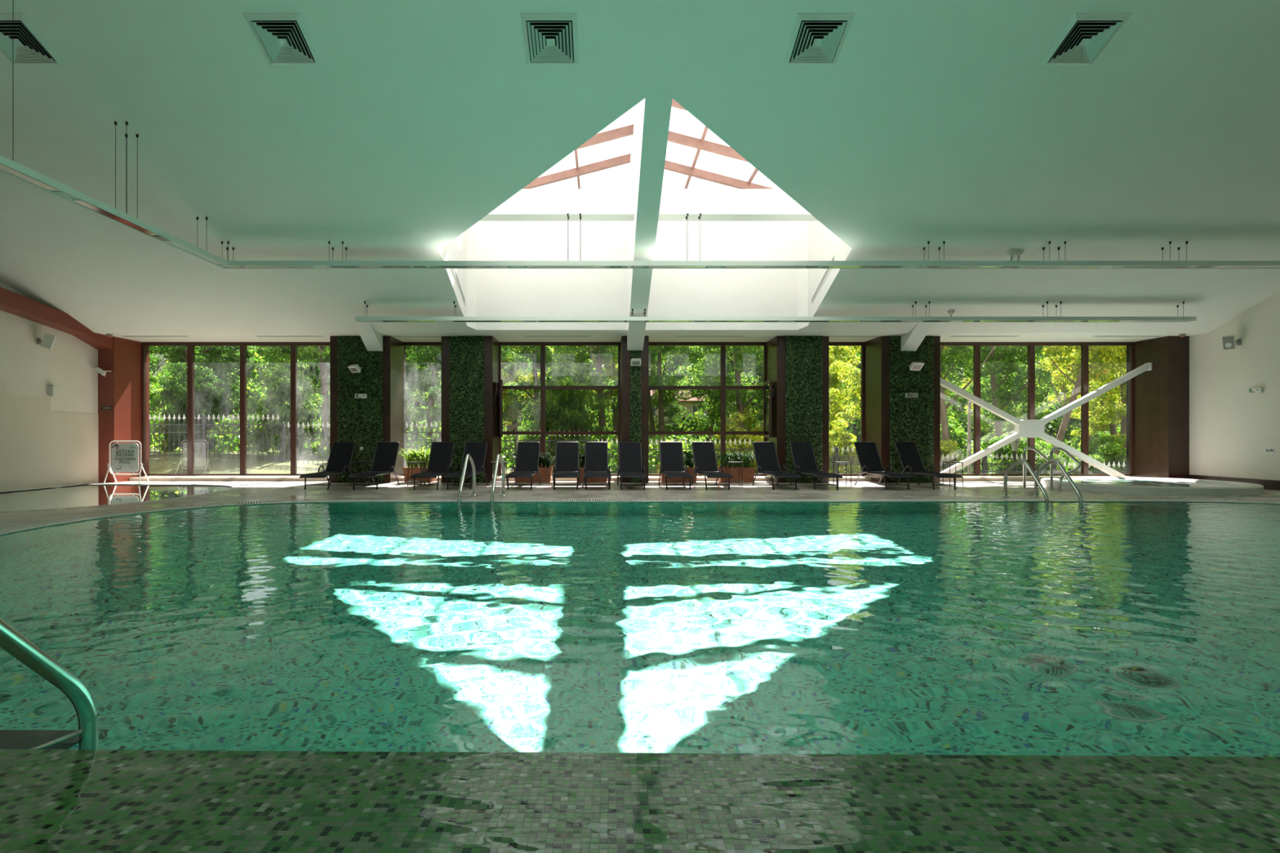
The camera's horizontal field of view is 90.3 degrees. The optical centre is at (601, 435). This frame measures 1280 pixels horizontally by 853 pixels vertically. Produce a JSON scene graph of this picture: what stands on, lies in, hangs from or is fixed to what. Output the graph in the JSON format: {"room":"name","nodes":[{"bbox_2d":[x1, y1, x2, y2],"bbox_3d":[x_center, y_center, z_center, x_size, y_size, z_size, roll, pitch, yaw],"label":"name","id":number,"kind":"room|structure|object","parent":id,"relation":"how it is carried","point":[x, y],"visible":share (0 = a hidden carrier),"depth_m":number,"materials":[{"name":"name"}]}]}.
{"room":"indoor swimming pool","nodes":[
{"label":"indoor swimming pool","id":0,"kind":"room"},
{"bbox_2d":[0,279,98,491],"bbox_3d":[-12.894,-2.600,6.550,0.312,7.600,21.700,0,0,0],"label":"wall","id":1,"kind":"structure","parent":0,"point":[46,441],"depth_m":14.54,"materials":[{"name":"paint"}]},
{"bbox_2d":[36,333,56,349],"bbox_3d":[-12.570,-2.125,14.400,0.373,0.348,0.224,0,0,-21],"label":"loudspeaker","id":2,"kind":"object","parent":1,"relation":"attached to","point":[48,340],"visible":1,"depth_m":14.34,"materials":[{"name":"white plastic"}]},
{"bbox_2d":[49,336,56,349],"bbox_3d":[-12.453,-2.104,14.448,0.089,0.281,0.184,0,0,-32],"label":"grille","id":3,"kind":"object","parent":2,"relation":"attached to","point":[52,339],"depth_m":14.37,"materials":[{"name":"white plastic"}]},
{"bbox_2d":[47,385,59,396],"bbox_3d":[-12.685,-1.030,14.720,0.130,0.260,0.180,0,0,0],"label":"wall light","id":4,"kind":"object","parent":1,"relation":"attached to","point":[52,390],"visible":1,"depth_m":14.66,"materials":[{"name":"white plastic"}]},
{"bbox_2d":[0,286,113,350],"bbox_3d":[-12.555,-3.410,9.050,0.390,2.500,14.100,0,0,0],"label":"beam","id":5,"kind":"structure","parent":1,"relation":"attached to","point":[11,302],"depth_m":14.31,"materials":[{"name":"red paint"}]},
{"bbox_2d":[0,0,1279,342],"bbox_3d":[1.025,-4.391,6.575,27.550,3.781,21.750,0,0,0],"label":"ceiling","id":6,"kind":"structure","parent":0,"point":[936,122],"depth_m":10.19,"materials":[{"name":"paint"}]},
{"bbox_2d":[0,13,66,65],"bbox_3d":[-7.795,-5.277,8.499,0.730,0.294,0.683,0,0,0],"label":"ceiling vent","id":7,"kind":"object","parent":6,"relation":"in","point":[20,42],"visible":1,"depth_m":8.53,"materials":[{"name":"white metal"}]},
{"bbox_2d":[121,335,190,337],"bbox_3d":[-11.225,-2.495,16.020,1.650,0.012,0.100,0,0,0],"label":"ceiling vent","id":8,"kind":"object","parent":6,"relation":"in","point":[122,335],"visible":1,"depth_m":16.00,"materials":[{"name":"white metal"}]},
{"bbox_2d":[243,13,323,65],"bbox_3d":[-4.235,-5.277,8.499,0.730,0.294,0.683,0,0,0],"label":"ceiling vent","id":9,"kind":"object","parent":6,"relation":"in","point":[284,38],"visible":1,"depth_m":8.45,"materials":[{"name":"white metal"}]},
{"bbox_2d":[254,335,324,337],"bbox_3d":[-7.850,-2.495,16.020,1.700,0.012,0.100,0,0,0],"label":"ceiling vent","id":10,"kind":"object","parent":6,"relation":"in","point":[255,335],"visible":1,"depth_m":15.97,"materials":[{"name":"white metal"}]},
{"bbox_2d":[354,322,382,351],"bbox_3d":[-5.680,-2.397,15.510,0.380,0.575,0.920,0,0,0],"label":"beam","id":11,"kind":"structure","parent":6,"relation":"attached to","point":[372,340],"depth_m":15.54,"materials":[{"name":"paint"}]},
{"bbox_2d":[390,335,458,337],"bbox_3d":[-4.450,-2.495,16.020,1.700,0.012,0.100,0,0,0],"label":"ceiling vent","id":12,"kind":"object","parent":6,"relation":"in","point":[390,335],"visible":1,"depth_m":15.97,"materials":[{"name":"white metal"}]},
{"bbox_2d":[520,13,578,65],"bbox_3d":[-0.675,-5.277,8.499,0.730,0.294,0.683,0,0,0],"label":"ceiling vent","id":13,"kind":"object","parent":6,"relation":"in","point":[548,38],"visible":1,"depth_m":8.45,"materials":[{"name":"white metal"}]},
{"bbox_2d":[0,120,1279,268],"bbox_3d":[3.475,-4.415,7.710,21.860,2.261,9.630,0,0,0],"label":"rail","id":14,"kind":"object","parent":6,"relation":"attached to","point":[7,166],"visible":1,"depth_m":12.31,"materials":[{"name":"white metal"}]},
{"bbox_2d":[439,99,852,329],"bbox_3d":[0.865,-4.413,12.275,8.150,3.733,6.210,0,0,0],"label":"skylight well","id":15,"kind":"object","parent":6,"relation":"attached to","point":[488,292],"visible":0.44,"depth_m":15.38,"materials":[{"name":"paint"}]},
{"bbox_2d":[448,253,465,305],"bbox_3d":[-3.203,-3.448,14.175,0.014,0.797,1.550,0,0,0],"label":"slot vent","id":16,"kind":"object","parent":15,"relation":"attached to","point":[455,275],"visible":0.93,"depth_m":14.21,"materials":[{"name":"white metal"}]},
{"bbox_2d":[479,188,818,221],"bbox_3d":[0.865,-4.545,12.560,8.150,0.490,0.400,0,0,0],"label":"skylight","id":17,"kind":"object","parent":15,"relation":"attached to","point":[527,204],"depth_m":12.36,"materials":[{"name":"glass"}]},
{"bbox_2d":[810,253,835,305],"bbox_3d":[4.933,-3.448,14.175,0.014,0.797,1.550,0,0,0],"label":"slot vent","id":18,"kind":"object","parent":15,"relation":"attached to","point":[824,277],"visible":0.93,"depth_m":14.22,"materials":[{"name":"white metal"}]},
{"bbox_2d":[626,86,673,350],"bbox_3d":[0.845,-4.145,12.430,0.400,4.030,7.060,0,0,0],"label":"beam","id":19,"kind":"structure","parent":6,"relation":"attached to","point":[652,113],"depth_m":11.46,"materials":[{"name":"paint"}]},
{"bbox_2d":[355,301,1195,322],"bbox_3d":[3.900,-2.782,14.320,18.810,0.434,0.210,0,0,0],"label":"rail","id":20,"kind":"object","parent":6,"relation":"attached to","point":[360,319],"visible":1,"depth_m":14.21,"materials":[{"name":"white metal"}]},
{"bbox_2d":[782,13,854,65],"bbox_3d":[2.885,-5.277,8.499,0.730,0.294,0.683,0,0,0],"label":"ceiling vent","id":21,"kind":"object","parent":6,"relation":"in","point":[815,38],"visible":1,"depth_m":8.45,"materials":[{"name":"white metal"}]},
{"bbox_2d":[823,335,884,337],"bbox_3d":[6.350,-2.495,16.020,1.500,0.012,0.100,0,0,0],"label":"ceiling vent","id":22,"kind":"object","parent":6,"relation":"in","point":[824,335],"visible":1,"depth_m":15.97,"materials":[{"name":"white metal"}]},
{"bbox_2d":[900,322,934,351],"bbox_3d":[7.710,-2.397,15.510,0.380,0.575,0.920,0,0,0],"label":"beam","id":23,"kind":"structure","parent":6,"relation":"attached to","point":[911,341],"depth_m":15.55,"materials":[{"name":"paint"}]},
{"bbox_2d":[947,309,955,316],"bbox_3d":[8.050,-2.786,14.620,0.160,0.170,0.160,0,0,0],"label":"rosette","id":24,"kind":"object","parent":6,"relation":"attached to","point":[952,312],"visible":0.95,"depth_m":14.58,"materials":[{"name":"white plastic"}]},
{"bbox_2d":[949,335,1019,337],"bbox_3d":[9.650,-2.495,16.020,1.700,0.012,0.100,0,0,0],"label":"ceiling vent","id":25,"kind":"object","parent":6,"relation":"in","point":[951,335],"visible":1,"depth_m":15.98,"materials":[{"name":"white metal"}]},
{"bbox_2d":[1007,248,1016,268],"bbox_3d":[8.139,-3.476,12.585,0.159,0.383,0.233,0,0,17],"label":"rosette","id":26,"kind":"object","parent":6,"relation":"attached to","point":[1011,252],"visible":0.86,"depth_m":12.58,"materials":[{"name":"white plastic"}]},
{"bbox_2d":[1007,248,1016,256],"bbox_3d":[8.150,-3.615,12.620,0.160,0.105,0.160,0,0,0],"label":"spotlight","id":27,"kind":"object","parent":26,"relation":"on","point":[1011,252],"depth_m":12.58,"materials":[{"name":"white plastic"}]},
{"bbox_2d":[1015,248,1023,268],"bbox_3d":[8.280,-3.476,12.585,0.159,0.383,0.233,0,0,17],"label":"rosette","id":28,"kind":"object","parent":6,"relation":"attached to","point":[1019,252],"visible":0.84,"depth_m":12.57,"materials":[{"name":"white plastic"}]},
{"bbox_2d":[1015,248,1023,256],"bbox_3d":[8.290,-3.615,12.620,0.160,0.105,0.160,0,0,0],"label":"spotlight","id":29,"kind":"object","parent":28,"relation":"on","point":[1019,252],"depth_m":12.57,"materials":[{"name":"white plastic"}]},
{"bbox_2d":[1038,13,1132,65],"bbox_3d":[6.445,-5.277,8.499,0.730,0.294,0.683,0,0,0],"label":"ceiling vent","id":30,"kind":"object","parent":6,"relation":"in","point":[1085,36],"visible":1,"depth_m":8.45,"materials":[{"name":"white metal"}]},
{"bbox_2d":[1092,335,1162,337],"bbox_3d":[13.250,-2.495,16.020,1.700,0.012,0.100,0,0,0],"label":"ceiling vent","id":31,"kind":"object","parent":6,"relation":"in","point":[1094,335],"visible":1,"depth_m":15.98,"materials":[{"name":"white metal"}]},
{"bbox_2d":[0,480,1279,528],"bbox_3d":[1.025,1.202,6.650,27.550,0.004,21.300,0,0,0],"label":"floor","id":32,"kind":"structure","parent":0,"point":[249,491],"depth_m":13.10,"materials":[{"name":"tile"}]},
{"bbox_2d":[0,618,99,749],"bbox_3d":[-2.362,1.244,1.890,0.745,1.812,1.490,0,0,0],"label":"pool handrail","id":33,"kind":"object","parent":32,"relation":"attached to","point":[11,641],"visible":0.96,"depth_m":2.40,"materials":[{"name":"metal"}]},
{"bbox_2d":[0,484,239,512],"bbox_3d":[-10.357,1.397,12.425,4.785,0.406,6.410,0,0,0],"label":"pool","id":34,"kind":"object","parent":32,"relation":"in","point":[77,495],"visible":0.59,"depth_m":13.05,"materials":[{"name":"liquid"}]},
{"bbox_2d":[97,336,149,482],"bbox_3d":[-12.545,-0.650,16.725,0.410,3.700,1.250,0,0,0],"label":"pillar","id":35,"kind":"structure","parent":32,"relation":"on","point":[120,388],"depth_m":16.28,"materials":[{"name":"red paint"}]},
{"bbox_2d":[93,367,111,376],"bbox_3d":[-12.565,-1.588,15.924,0.359,0.209,0.391,0,0,0],"label":"floodlight","id":36,"kind":"object","parent":35,"relation":"attached to","point":[98,370],"visible":1,"depth_m":15.82,"materials":[{"name":"white plastic"}]},
{"bbox_2d":[101,405,111,409],"bbox_3d":[-12.530,-0.690,16.095,0.260,0.100,0.011,0,0,0],"label":"plate","id":37,"kind":"object","parent":35,"relation":"attached to","point":[103,407],"visible":1,"depth_m":16.09,"materials":[{"name":"brown metal"}]},
{"bbox_2d":[103,440,150,484],"bbox_3d":[-11.800,0.670,15.824,0.888,1.073,0.416,0,0,0],"label":"sign","id":38,"kind":"object","parent":32,"relation":"on","point":[124,456],"visible":1,"depth_m":15.74,"materials":[{"name":"white plastic"}]},
{"bbox_2d":[298,441,355,489],"bbox_3d":[-6.267,0.683,14.632,0.626,1.044,1.654,0,0,1],"label":"sun lounger","id":39,"kind":"object","parent":32,"relation":"on","point":[340,455],"visible":0.98,"depth_m":15.15,"materials":[{"name":"black"}]},
{"bbox_2d":[350,462,369,486],"bbox_3d":[-5.715,0.917,15.050,0.440,0.566,0.440,0,0,0],"label":"side table","id":40,"kind":"object","parent":32,"relation":"on","point":[356,463],"visible":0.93,"depth_m":14.90,"materials":[{"name":"black metal"}]},
{"bbox_2d":[329,335,404,483],"bbox_3d":[-6.070,-0.651,16.610,1.520,3.727,1.379,0,0,0],"label":"pillar","id":41,"kind":"structure","parent":32,"relation":"on","point":[376,418],"depth_m":16.00,"materials":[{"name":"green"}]},
{"bbox_2d":[347,364,362,373],"bbox_3d":[-6.148,-1.659,15.818,0.337,0.194,0.343,0,0,0],"label":"floodlight","id":42,"kind":"object","parent":41,"relation":"attached to","point":[355,368],"visible":1,"depth_m":15.77,"materials":[{"name":"white plastic"}]},
{"bbox_2d":[355,394,367,398],"bbox_3d":[-6.030,-0.980,15.936,0.290,0.110,0.068,0,0,0],"label":"exit light","id":43,"kind":"object","parent":41,"relation":"attached to","point":[357,396],"visible":1,"depth_m":15.91,"materials":[{"name":"white plastic"}]},
{"bbox_2d":[355,394,365,397],"bbox_3d":[-6.030,-0.980,15.912,0.270,0.090,0.005,0,0,0],"label":"diffuser","id":44,"kind":"object","parent":43,"relation":"attached to","point":[356,395],"depth_m":15.91,"materials":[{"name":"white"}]},
{"bbox_2d":[348,441,399,489],"bbox_3d":[-5.194,0.683,14.632,0.626,1.044,1.654,0,0,1],"label":"sun lounger","id":45,"kind":"object","parent":32,"relation":"on","point":[385,455],"visible":1,"depth_m":15.15,"materials":[{"name":"black"}]},
{"bbox_2d":[397,446,434,482],"bbox_3d":[-4.576,0.737,16.308,1.235,0.926,1.378,0,0,0],"label":"planter","id":46,"kind":"object","parent":32,"relation":"on","point":[419,456],"visible":0.71,"depth_m":16.14,"materials":[{"name":"ceramic"}]},
{"bbox_2d":[406,462,426,486],"bbox_3d":[-4.379,0.917,15.050,0.440,0.566,0.440,0,0,0],"label":"side table","id":47,"kind":"object","parent":32,"relation":"on","point":[411,463],"visible":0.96,"depth_m":14.90,"materials":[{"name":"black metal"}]},
{"bbox_2d":[398,342,441,480],"bbox_3d":[-4.725,-0.652,16.930,1.430,3.705,0.620,0,0,0],"label":"window","id":48,"kind":"structure","parent":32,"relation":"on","point":[422,360],"depth_m":17.10,"materials":[{"name":"glass"}]},
{"bbox_2d":[409,441,454,489],"bbox_3d":[-3.859,0.683,14.632,0.626,1.044,1.654,0,0,1],"label":"sun lounger","id":49,"kind":"object","parent":32,"relation":"on","point":[441,455],"visible":0.96,"depth_m":15.16,"materials":[{"name":"black"}]},
{"bbox_2d":[443,441,488,489],"bbox_3d":[-3.096,0.683,14.630,0.626,1.044,1.654,0,0,4],"label":"sun lounger","id":50,"kind":"object","parent":32,"relation":"on","point":[477,450],"visible":0.97,"depth_m":15.16,"materials":[{"name":"black"}]},
{"bbox_2d":[441,335,500,483],"bbox_3d":[-3.385,-0.651,16.609,1.290,3.726,1.382,0,0,0],"label":"pillar","id":51,"kind":"structure","parent":32,"relation":"on","point":[470,365],"depth_m":16.00,"materials":[{"name":"green plant"}]},
{"bbox_2d":[457,453,506,503],"bbox_3d":[-2.212,1.249,11.850,0.725,1.802,1.450,0,0,0],"label":"pool ladder","id":52,"kind":"object","parent":32,"relation":"attached to","point":[499,457],"visible":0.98,"depth_m":11.76,"materials":[{"name":"metal"}]},
{"bbox_2d":[489,462,508,485],"bbox_3d":[-2.414,0.917,15.050,0.440,0.566,0.440,0,0,0],"label":"side table","id":53,"kind":"object","parent":32,"relation":"on","point":[490,462],"visible":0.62,"depth_m":14.90,"materials":[{"name":"black metal"}]},
{"bbox_2d":[505,441,541,489],"bbox_3d":[-1.785,0.683,14.632,0.626,1.044,1.654,0,0,2],"label":"sun lounger","id":54,"kind":"object","parent":32,"relation":"on","point":[526,465],"visible":1,"depth_m":15.15,"materials":[{"name":"black"}]},
{"bbox_2d":[505,451,555,482],"bbox_3d":[-1.770,0.809,16.290,1.295,0.783,1.089,0,0,0],"label":"planter","id":55,"kind":"object","parent":32,"relation":"on","point":[545,471],"visible":0.45,"depth_m":16.15,"materials":[{"name":"ceramic"}]},
{"bbox_2d":[551,441,580,489],"bbox_3d":[-0.802,0.683,14.632,0.626,1.044,1.654,0,0,-2],"label":"sun lounger","id":56,"kind":"object","parent":32,"relation":"on","point":[566,465],"visible":1,"depth_m":15.16,"materials":[{"name":"black"}]},
{"bbox_2d":[583,441,611,489],"bbox_3d":[-0.099,0.683,14.631,0.626,1.044,1.654,0,0,-2],"label":"sun lounger","id":57,"kind":"object","parent":32,"relation":"on","point":[596,453],"visible":1,"depth_m":15.16,"materials":[{"name":"black"}]},
{"bbox_2d":[578,453,617,482],"bbox_3d":[-0.221,0.796,16.320,1.252,0.808,1.102,0,0,0],"label":"planter","id":58,"kind":"object","parent":32,"relation":"on","point":[581,456],"visible":0.2,"depth_m":16.15,"materials":[{"name":"ceramic"}]},
{"bbox_2d":[617,441,646,489],"bbox_3d":[0.694,0.683,14.632,0.626,1.044,1.654,0,0,0],"label":"sun lounger","id":59,"kind":"object","parent":32,"relation":"on","point":[630,464],"visible":1,"depth_m":15.16,"materials":[{"name":"black"}]},
{"bbox_2d":[620,336,648,483],"bbox_3d":[0.850,-0.647,16.610,0.680,3.728,1.380,0,0,0],"label":"pillar","id":60,"kind":"structure","parent":32,"relation":"on","point":[634,380],"depth_m":16.00,"materials":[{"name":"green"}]},
{"bbox_2d":[631,358,641,365],"bbox_3d":[0.860,-1.819,15.858,0.299,0.182,0.261,0,0,0],"label":"floodlight","id":61,"kind":"object","parent":60,"relation":"attached to","point":[634,362],"visible":1,"depth_m":15.77,"materials":[{"name":"white plastic"}]},
{"bbox_2d":[0,501,1277,535],"bbox_3d":[2.789,2.000,6.914,20.222,1.600,9.220,0,0,0],"label":"basin","id":62,"kind":"object","parent":32,"relation":"in","point":[881,501],"visible":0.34,"depth_m":11.43,"materials":[{"name":"tile"}]},
{"bbox_2d":[0,502,1279,756],"bbox_3d":[2.788,1.210,6.940,20.320,0.012,9.280,0,0,0],"label":"pool water","id":63,"kind":"object","parent":62,"relation":"in","point":[1088,628],"visible":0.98,"depth_m":3.99,"materials":[{"name":"teal liquid"}]},
{"bbox_2d":[0,749,1279,852],"bbox_3d":[1.795,2.029,1.883,13.511,1.743,1.146,0,0,0],"label":"ledge","id":64,"kind":"object","parent":62,"relation":"attached to","point":[52,801],"visible":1,"depth_m":2.03,"materials":[{"name":"green tile"}]},
{"bbox_2d":[0,498,1279,534],"bbox_3d":[2.797,1.268,6.904,21.107,0.144,10.124,0,0,0],"label":"pool edge","id":65,"kind":"structure","parent":62,"relation":"attached to","point":[5,531],"depth_m":11.59,"materials":[{"name":"beige tile"}]},
{"bbox_2d":[658,441,693,489],"bbox_3d":[1.696,0.683,14.632,0.626,1.044,1.654,0,0,-1],"label":"sun lounger","id":66,"kind":"object","parent":32,"relation":"on","point":[672,462],"visible":1,"depth_m":15.16,"materials":[{"name":"black"}]},
{"bbox_2d":[655,451,697,482],"bbox_3d":[2.002,0.798,16.295,1.327,0.805,1.244,0,0,0],"label":"planter","id":67,"kind":"object","parent":32,"relation":"on","point":[689,461],"visible":0.31,"depth_m":16.15,"materials":[{"name":"ceramic"}]},
{"bbox_2d":[691,441,733,489],"bbox_3d":[2.525,0.683,14.630,0.626,1.044,1.654,0,0,-4],"label":"sun lounger","id":68,"kind":"object","parent":32,"relation":"on","point":[705,463],"visible":1,"depth_m":15.15,"materials":[{"name":"black"}]},
{"bbox_2d":[724,462,743,486],"bbox_3d":[3.146,0.917,15.050,0.440,0.566,0.440,0,0,0],"label":"side table","id":69,"kind":"object","parent":32,"relation":"on","point":[726,481],"visible":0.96,"depth_m":14.94,"materials":[{"name":"black metal"}]},
{"bbox_2d":[715,448,755,482],"bbox_3d":[3.452,0.775,16.265,1.358,0.849,1.205,0,0,0],"label":"planter","id":70,"kind":"object","parent":32,"relation":"on","point":[748,472],"visible":0.86,"depth_m":16.14,"materials":[{"name":"ceramic"}]},
{"bbox_2d":[752,441,800,489],"bbox_3d":[4.000,0.683,14.630,0.626,1.044,1.654,0,0,-4],"label":"sun lounger","id":71,"kind":"object","parent":32,"relation":"on","point":[765,452],"visible":1,"depth_m":15.15,"materials":[{"name":"black"}]},
{"bbox_2d":[764,335,828,483],"bbox_3d":[5.075,-0.651,16.610,1.310,3.720,1.381,0,0,0],"label":"pillar","id":72,"kind":"structure","parent":32,"relation":"on","point":[797,366],"depth_m":16.00,"materials":[{"name":"green plant"}]},
{"bbox_2d":[789,441,843,489],"bbox_3d":[4.905,0.683,14.630,0.626,1.044,1.654,0,0,-5],"label":"sun lounger","id":73,"kind":"object","parent":32,"relation":"on","point":[802,452],"visible":0.98,"depth_m":15.15,"materials":[{"name":"black"}]},
{"bbox_2d":[832,462,852,486],"bbox_3d":[5.702,0.917,15.050,0.440,0.566,0.440,0,0,0],"label":"side table","id":74,"kind":"object","parent":32,"relation":"on","point":[846,463],"visible":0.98,"depth_m":14.90,"materials":[{"name":"black metal"}]},
{"bbox_2d":[853,441,915,489],"bbox_3d":[6.473,0.683,14.629,0.626,1.044,1.654,0,0,-6],"label":"sun lounger","id":75,"kind":"object","parent":32,"relation":"on","point":[869,460],"visible":1,"depth_m":15.14,"materials":[{"name":"black fabric"}]},
{"bbox_2d":[861,335,940,483],"bbox_3d":[7.790,-0.650,16.609,1.480,3.717,1.382,0,0,0],"label":"pillar","id":76,"kind":"structure","parent":32,"relation":"on","point":[891,417],"depth_m":16.00,"materials":[{"name":"green plant"}]},
{"bbox_2d":[905,393,917,397],"bbox_3d":[7.780,-1.000,15.936,0.290,0.110,0.068,0,0,0],"label":"exit light","id":77,"kind":"object","parent":76,"relation":"attached to","point":[907,395],"visible":1,"depth_m":15.91,"materials":[{"name":"white plastic"}]},
{"bbox_2d":[906,393,917,396],"bbox_3d":[7.780,-1.000,15.912,0.270,0.090,0.005,0,0,0],"label":"diffuser","id":78,"kind":"object","parent":77,"relation":"attached to","point":[908,394],"depth_m":15.91,"materials":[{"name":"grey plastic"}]},
{"bbox_2d":[906,361,924,370],"bbox_3d":[7.835,-1.718,15.829,0.355,0.206,0.319,0,0,0],"label":"floodlight","id":79,"kind":"object","parent":76,"relation":"attached to","point":[914,366],"visible":1,"depth_m":15.78,"materials":[{"name":"white plastic"}]},
{"bbox_2d":[894,441,963,489],"bbox_3d":[7.481,0.683,14.625,0.626,1.044,1.654,0,0,-8],"label":"sun lounger","id":80,"kind":"object","parent":32,"relation":"on","point":[908,454],"visible":0.98,"depth_m":15.13,"materials":[{"name":"black fabric"}]},
{"bbox_2d":[942,462,963,486],"bbox_3d":[8.322,0.917,15.050,0.440,0.566,0.440,0,0,0],"label":"side table","id":81,"kind":"object","parent":32,"relation":"on","point":[955,463],"visible":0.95,"depth_m":14.90,"materials":[{"name":"black metal"}]},
{"bbox_2d":[1021,446,1049,488],"bbox_3d":[9.856,0.733,14.379,0.607,0.941,0.192,0,0,9],"label":"handrail","id":82,"kind":"object","parent":32,"relation":"on","point":[1040,453],"visible":0.69,"depth_m":14.42,"materials":[{"name":"metal"}]},
{"bbox_2d":[1000,459,1083,504],"bbox_3d":[8.150,1.298,11.775,0.750,1.703,1.300,0,0,0],"label":"pool ladder","id":83,"kind":"object","parent":32,"relation":"attached to","point":[1037,484],"visible":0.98,"depth_m":11.71,"materials":[{"name":"metal"}]},
{"bbox_2d":[1048,447,1080,491],"bbox_3d":[10.130,0.734,13.817,0.600,0.943,0.639,0,0,25],"label":"handrail","id":84,"kind":"object","parent":32,"relation":"on","point":[1052,449],"visible":0.98,"depth_m":14.07,"materials":[{"name":"metal"}]},
{"bbox_2d":[1040,476,1263,496],"bbox_3d":[12.170,1.114,14.250,4.000,0.172,3.440,0,0,0],"label":"whirlpool","id":85,"kind":"object","parent":32,"relation":"on","point":[1122,485],"visible":0.9,"depth_m":13.49,"materials":[{"name":"white ceramic"}]},
{"bbox_2d":[1126,336,1189,479],"bbox_3d":[14.539,-0.650,16.650,0.523,3.700,1.300,0,0,0],"label":"pillar","id":86,"kind":"structure","parent":32,"relation":"on","point":[1161,393],"depth_m":16.16,"materials":[{"name":"brown wood"}]},
{"bbox_2d":[940,362,1151,479],"bbox_3d":[11.411,-0.356,16.550,5.702,3.053,0.220,0,0,0],"label":"brace","id":87,"kind":"object","parent":86,"relation":"attached to","point":[1023,428],"visible":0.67,"depth_m":16.47,"materials":[{"name":"white paint"}]},
{"bbox_2d":[523,98,773,188],"bbox_3d":[0.750,-5.706,12.200,9.055,1.328,7.000,0,0,0],"label":"frame","id":88,"kind":"structure","parent":0,"point":[699,144],"depth_m":14.15,"materials":[{"name":"brown"}]},
{"bbox_2d":[1188,290,1279,480],"bbox_3d":[14.950,-2.600,6.550,0.300,7.600,21.700,0,0,0],"label":"wall","id":89,"kind":"structure","parent":0,"point":[1231,428],"depth_m":14.72,"materials":[{"name":"paint"}]},
{"bbox_2d":[1222,334,1241,350],"bbox_3d":[14.620,-2.155,14.749,0.373,0.348,0.224,0,0,-21],"label":"loudspeaker","id":90,"kind":"object","parent":89,"relation":"attached to","point":[1228,342],"visible":1,"depth_m":14.71,"materials":[{"name":"white plastic"}]},
{"bbox_2d":[1222,336,1234,349],"bbox_3d":[14.503,-2.134,14.702,0.089,0.281,0.184,0,0,-32],"label":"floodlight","id":91,"kind":"object","parent":90,"relation":"attached to","point":[1228,342],"depth_m":14.70,"materials":[{"name":"grey plastic"}]},
{"bbox_2d":[1188,474,1279,490],"bbox_3d":[14.789,1.095,9.000,0.022,0.210,14.000,0,0,0],"label":"baseboard","id":92,"kind":"structure","parent":89,"relation":"attached to","point":[1268,484],"depth_m":14.53,"materials":[{"name":"tile"}]},
{"bbox_2d":[1248,387,1263,393],"bbox_3d":[14.764,-1.010,14.350,0.068,0.110,0.290,0,0,0],"label":"exit light","id":93,"kind":"object","parent":89,"relation":"attached to","point":[1253,390],"visible":1,"depth_m":14.31,"materials":[{"name":"white plastic"}]},
{"bbox_2d":[1248,387,1260,392],"bbox_3d":[14.741,-1.010,14.350,0.005,0.090,0.270,0,0,0],"label":"diffuser","id":94,"kind":"object","parent":93,"relation":"attached to","point":[1255,389],"depth_m":14.34,"materials":[{"name":"white plastic"}]},
{"bbox_2d":[1265,447,1274,453],"bbox_3d":[14.794,0.340,14.070,0.012,0.124,0.190,0,0,0],"label":"plate","id":95,"kind":"object","parent":89,"relation":"attached to","point":[1267,450],"visible":1,"depth_m":14.07,"materials":[{"name":"white"}]},
{"bbox_3d":[1.025,-3.231,17.330,28.150,1.539,0.340,0,0,0],"label":"wall","id":96,"kind":"structure","parent":0,"visible":0},
{"bbox_2d":[129,342,330,480],"bbox_3d":[-9.585,-0.652,16.930,5.550,3.705,0.620,0,0,0],"label":"window","id":97,"kind":"structure","parent":96,"relation":"in","point":[208,408],"depth_m":17.10,"materials":[{"name":"glass"}]},
{"bbox_2d":[496,342,620,480],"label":"window","id":98,"kind":"structure","parent":96,"relation":"in","point":[551,393],"depth_m":17.10,"materials":[{"name":"glass"}]},
{"bbox_2d":[648,342,773,480],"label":"window","id":99,"kind":"structure","parent":96,"relation":"in","point":[717,393],"depth_m":17.10,"materials":[{"name":"glass"}]},
{"bbox_2d":[828,342,871,480],"bbox_3d":[6.395,-0.652,16.930,1.370,3.705,0.620,0,0,0],"label":"window","id":100,"kind":"structure","parent":96,"relation":"in","point":[846,359],"depth_m":17.10,"materials":[{"name":"glass"}]},
{"bbox_2d":[939,342,1133,480],"bbox_3d":[11.410,-0.652,16.930,5.800,3.705,0.620,0,0,0],"label":"window","id":101,"kind":"structure","parent":96,"relation":"in","point":[1025,380],"depth_m":17.10,"materials":[{"name":"glass"}]},
{"label":"outside","id":102,"kind":"structure","parent":0,"visible":0},
{"bbox_2d":[149,475,1071,476],"bbox_3d":[5.000,0.439,38.625,110.000,3.964,42.750,0,0,0],"label":"ground","id":103,"kind":"structure","parent":102,"point":[149,476],"depth_m":18.05,"materials":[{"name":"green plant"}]},
{"bbox_2d":[989,475,1049,476],"bbox_3d":[14.266,1.109,21.723,2.437,2.482,2.374,0,0,-41],"label":"shrub","id":104,"kind":"object","parent":103,"relation":"on","point":[989,476],"visible":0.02,"depth_m":21.46,"materials":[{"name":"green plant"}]},
{"bbox_2d":[1072,475,1111,476],"bbox_3d":[17.404,1.189,21.766,2.466,2.511,2.401,0,0,40],"label":"shrub","id":105,"kind":"object","parent":103,"relation":"on","point":[1073,476],"visible":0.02,"depth_m":21.80,"materials":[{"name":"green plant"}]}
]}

